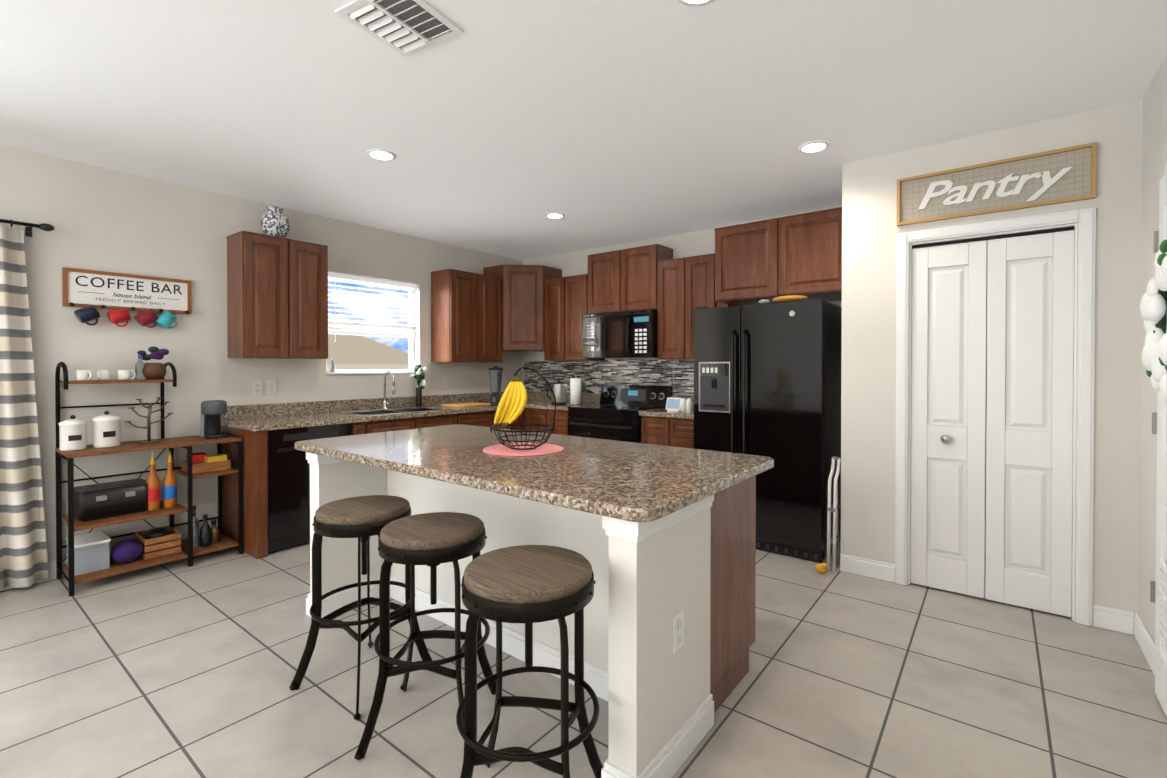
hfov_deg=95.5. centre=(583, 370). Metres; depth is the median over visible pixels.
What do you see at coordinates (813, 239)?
upper cabinet
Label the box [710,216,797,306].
upper cabinet
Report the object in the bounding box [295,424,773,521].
island countertop
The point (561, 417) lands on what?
base cabinet
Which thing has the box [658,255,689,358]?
upper cabinet
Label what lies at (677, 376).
backsplash
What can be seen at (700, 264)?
upper cabinet
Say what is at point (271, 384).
electrical outlet plate
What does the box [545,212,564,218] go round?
recessed light
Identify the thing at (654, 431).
base cabinet
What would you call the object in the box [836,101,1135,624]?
wall
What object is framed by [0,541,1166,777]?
floor
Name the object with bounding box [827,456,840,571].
step stool
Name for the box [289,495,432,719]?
stool
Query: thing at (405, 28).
ceiling vent
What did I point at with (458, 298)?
upper cabinet
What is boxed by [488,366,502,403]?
blender
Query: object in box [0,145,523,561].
wall
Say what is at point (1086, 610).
baseboard
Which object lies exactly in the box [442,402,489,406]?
cutting board
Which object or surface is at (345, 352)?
backdrop
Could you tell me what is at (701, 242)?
wall
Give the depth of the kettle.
5.64 m
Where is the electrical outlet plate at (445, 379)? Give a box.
[443,377,448,387]
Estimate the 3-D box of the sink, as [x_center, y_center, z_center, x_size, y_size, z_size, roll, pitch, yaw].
[-1.765,0.467,4.926,0.491,0.194,0.816,0,1,38]
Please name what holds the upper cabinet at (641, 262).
attached to the wall at (701, 242)
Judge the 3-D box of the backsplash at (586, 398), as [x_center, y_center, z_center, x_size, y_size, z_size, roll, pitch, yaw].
[0.306,0.313,5.900,2.756,0.104,0.022,0,1,38]
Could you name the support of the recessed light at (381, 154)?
in the ceiling
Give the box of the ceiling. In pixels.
[0,0,1166,260]
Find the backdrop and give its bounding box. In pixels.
[327,278,408,369]
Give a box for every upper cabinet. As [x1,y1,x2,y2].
[226,230,301,358]
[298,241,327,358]
[431,269,485,362]
[483,265,561,350]
[486,275,501,361]
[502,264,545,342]
[544,275,569,360]
[570,274,604,360]
[586,249,625,313]
[626,244,672,310]
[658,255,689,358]
[690,254,721,358]
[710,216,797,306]
[786,207,841,301]
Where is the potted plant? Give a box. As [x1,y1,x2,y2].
[410,364,427,406]
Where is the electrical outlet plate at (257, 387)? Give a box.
[252,380,261,394]
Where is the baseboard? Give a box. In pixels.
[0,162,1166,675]
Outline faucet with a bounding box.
[382,371,394,409]
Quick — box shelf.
[55,346,242,596]
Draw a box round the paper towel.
[569,374,582,404]
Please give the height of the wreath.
0.587 m
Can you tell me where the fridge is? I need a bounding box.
[694,295,841,562]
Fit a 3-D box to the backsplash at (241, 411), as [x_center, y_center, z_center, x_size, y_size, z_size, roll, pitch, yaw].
[-1.801,0.317,5.426,0.022,0.104,3.324,0,1,38]
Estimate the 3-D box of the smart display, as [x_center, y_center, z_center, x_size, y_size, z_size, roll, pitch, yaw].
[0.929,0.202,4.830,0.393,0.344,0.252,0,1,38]
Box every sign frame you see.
[62,267,191,328]
[897,142,1096,225]
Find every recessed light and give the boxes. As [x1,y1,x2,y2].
[367,149,395,159]
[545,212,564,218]
[677,0,713,5]
[798,140,829,152]
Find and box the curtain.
[0,219,53,589]
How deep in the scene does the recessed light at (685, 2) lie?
1.95 m
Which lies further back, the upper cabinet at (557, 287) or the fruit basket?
the upper cabinet at (557, 287)
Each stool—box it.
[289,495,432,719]
[354,512,495,759]
[456,545,602,777]
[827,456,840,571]
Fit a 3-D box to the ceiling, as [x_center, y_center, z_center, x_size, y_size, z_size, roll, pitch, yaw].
[-1.260,-1.419,1.796,5.640,0.120,8.700,0,1,38]
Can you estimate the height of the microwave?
0.465 m
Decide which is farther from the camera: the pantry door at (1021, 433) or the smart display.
the smart display
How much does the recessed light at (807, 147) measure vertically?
0.010 m
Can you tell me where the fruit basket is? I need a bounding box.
[483,367,562,455]
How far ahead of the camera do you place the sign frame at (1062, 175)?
3.00 m
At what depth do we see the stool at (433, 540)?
1.90 m
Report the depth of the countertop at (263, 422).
4.31 m
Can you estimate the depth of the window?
5.37 m
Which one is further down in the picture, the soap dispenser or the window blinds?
the soap dispenser
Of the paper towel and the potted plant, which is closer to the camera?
the potted plant
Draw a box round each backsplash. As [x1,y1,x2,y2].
[221,392,503,418]
[524,359,693,397]
[526,391,693,406]
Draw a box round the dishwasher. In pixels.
[267,423,350,552]
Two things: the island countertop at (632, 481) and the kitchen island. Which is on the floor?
the kitchen island
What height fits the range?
1.163 m
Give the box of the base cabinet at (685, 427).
[677,419,693,448]
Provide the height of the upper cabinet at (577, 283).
0.932 m
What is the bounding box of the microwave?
[583,309,657,357]
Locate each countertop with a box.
[221,403,498,430]
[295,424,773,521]
[489,399,598,410]
[639,407,693,418]
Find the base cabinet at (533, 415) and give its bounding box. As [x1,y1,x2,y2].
[525,407,552,433]
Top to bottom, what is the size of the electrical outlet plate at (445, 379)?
0.120 m
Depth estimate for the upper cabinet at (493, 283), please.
5.93 m
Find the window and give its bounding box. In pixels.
[326,278,414,374]
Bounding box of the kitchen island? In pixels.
[306,452,755,777]
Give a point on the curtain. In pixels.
(23, 554)
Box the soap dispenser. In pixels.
[329,358,334,372]
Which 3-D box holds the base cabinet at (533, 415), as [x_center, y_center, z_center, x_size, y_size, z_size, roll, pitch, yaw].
[-0.311,0.858,6.002,0.406,0.908,0.629,0,1,38]
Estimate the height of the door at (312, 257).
0.952 m
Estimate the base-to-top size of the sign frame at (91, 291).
0.371 m
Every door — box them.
[910,226,1073,616]
[1150,173,1166,716]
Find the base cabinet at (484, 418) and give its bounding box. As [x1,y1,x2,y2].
[477,409,524,430]
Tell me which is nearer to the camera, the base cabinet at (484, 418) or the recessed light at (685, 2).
the recessed light at (685, 2)
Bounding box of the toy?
[815,563,826,572]
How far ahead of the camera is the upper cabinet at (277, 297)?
4.10 m
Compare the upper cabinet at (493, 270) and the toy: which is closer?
the toy
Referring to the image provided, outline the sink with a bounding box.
[337,407,448,434]
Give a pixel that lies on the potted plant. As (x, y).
(419, 376)
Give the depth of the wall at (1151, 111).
2.57 m
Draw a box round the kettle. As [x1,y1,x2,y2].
[546,380,566,404]
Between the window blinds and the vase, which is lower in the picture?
the window blinds
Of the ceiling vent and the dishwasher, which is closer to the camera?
the ceiling vent
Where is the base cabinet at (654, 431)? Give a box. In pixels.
[640,415,676,446]
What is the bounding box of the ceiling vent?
[335,0,463,56]
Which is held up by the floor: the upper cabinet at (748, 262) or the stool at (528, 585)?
the stool at (528, 585)
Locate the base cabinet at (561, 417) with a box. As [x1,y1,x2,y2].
[553,411,569,434]
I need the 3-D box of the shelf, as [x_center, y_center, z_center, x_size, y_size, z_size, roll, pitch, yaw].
[-2.934,0.583,3.624,0.434,1.502,0.926,0,1,38]
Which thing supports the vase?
on the upper cabinet at (277, 297)
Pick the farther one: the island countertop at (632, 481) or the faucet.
the faucet
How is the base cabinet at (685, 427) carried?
on the floor
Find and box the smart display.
[666,397,692,412]
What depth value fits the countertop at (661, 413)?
4.77 m
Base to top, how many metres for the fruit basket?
0.412 m
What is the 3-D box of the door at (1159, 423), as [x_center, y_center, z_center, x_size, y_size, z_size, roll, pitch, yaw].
[2.139,0.278,1.907,0.083,2.120,0.744,0,1,38]
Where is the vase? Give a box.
[260,206,289,237]
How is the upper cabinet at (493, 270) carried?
attached to the wall at (108, 219)
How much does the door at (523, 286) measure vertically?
0.873 m
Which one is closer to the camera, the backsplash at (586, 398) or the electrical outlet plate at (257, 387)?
the electrical outlet plate at (257, 387)
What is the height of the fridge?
1.890 m
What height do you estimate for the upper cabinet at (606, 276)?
0.637 m
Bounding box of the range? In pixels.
[568,384,670,442]
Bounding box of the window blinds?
[328,272,416,344]
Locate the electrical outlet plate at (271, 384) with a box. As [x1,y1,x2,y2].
[267,380,275,394]
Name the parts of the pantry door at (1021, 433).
knob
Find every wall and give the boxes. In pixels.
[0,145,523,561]
[524,206,839,396]
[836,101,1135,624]
[1132,55,1166,642]
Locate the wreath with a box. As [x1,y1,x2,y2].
[1140,240,1166,405]
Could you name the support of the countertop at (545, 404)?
on the base cabinet at (533, 415)

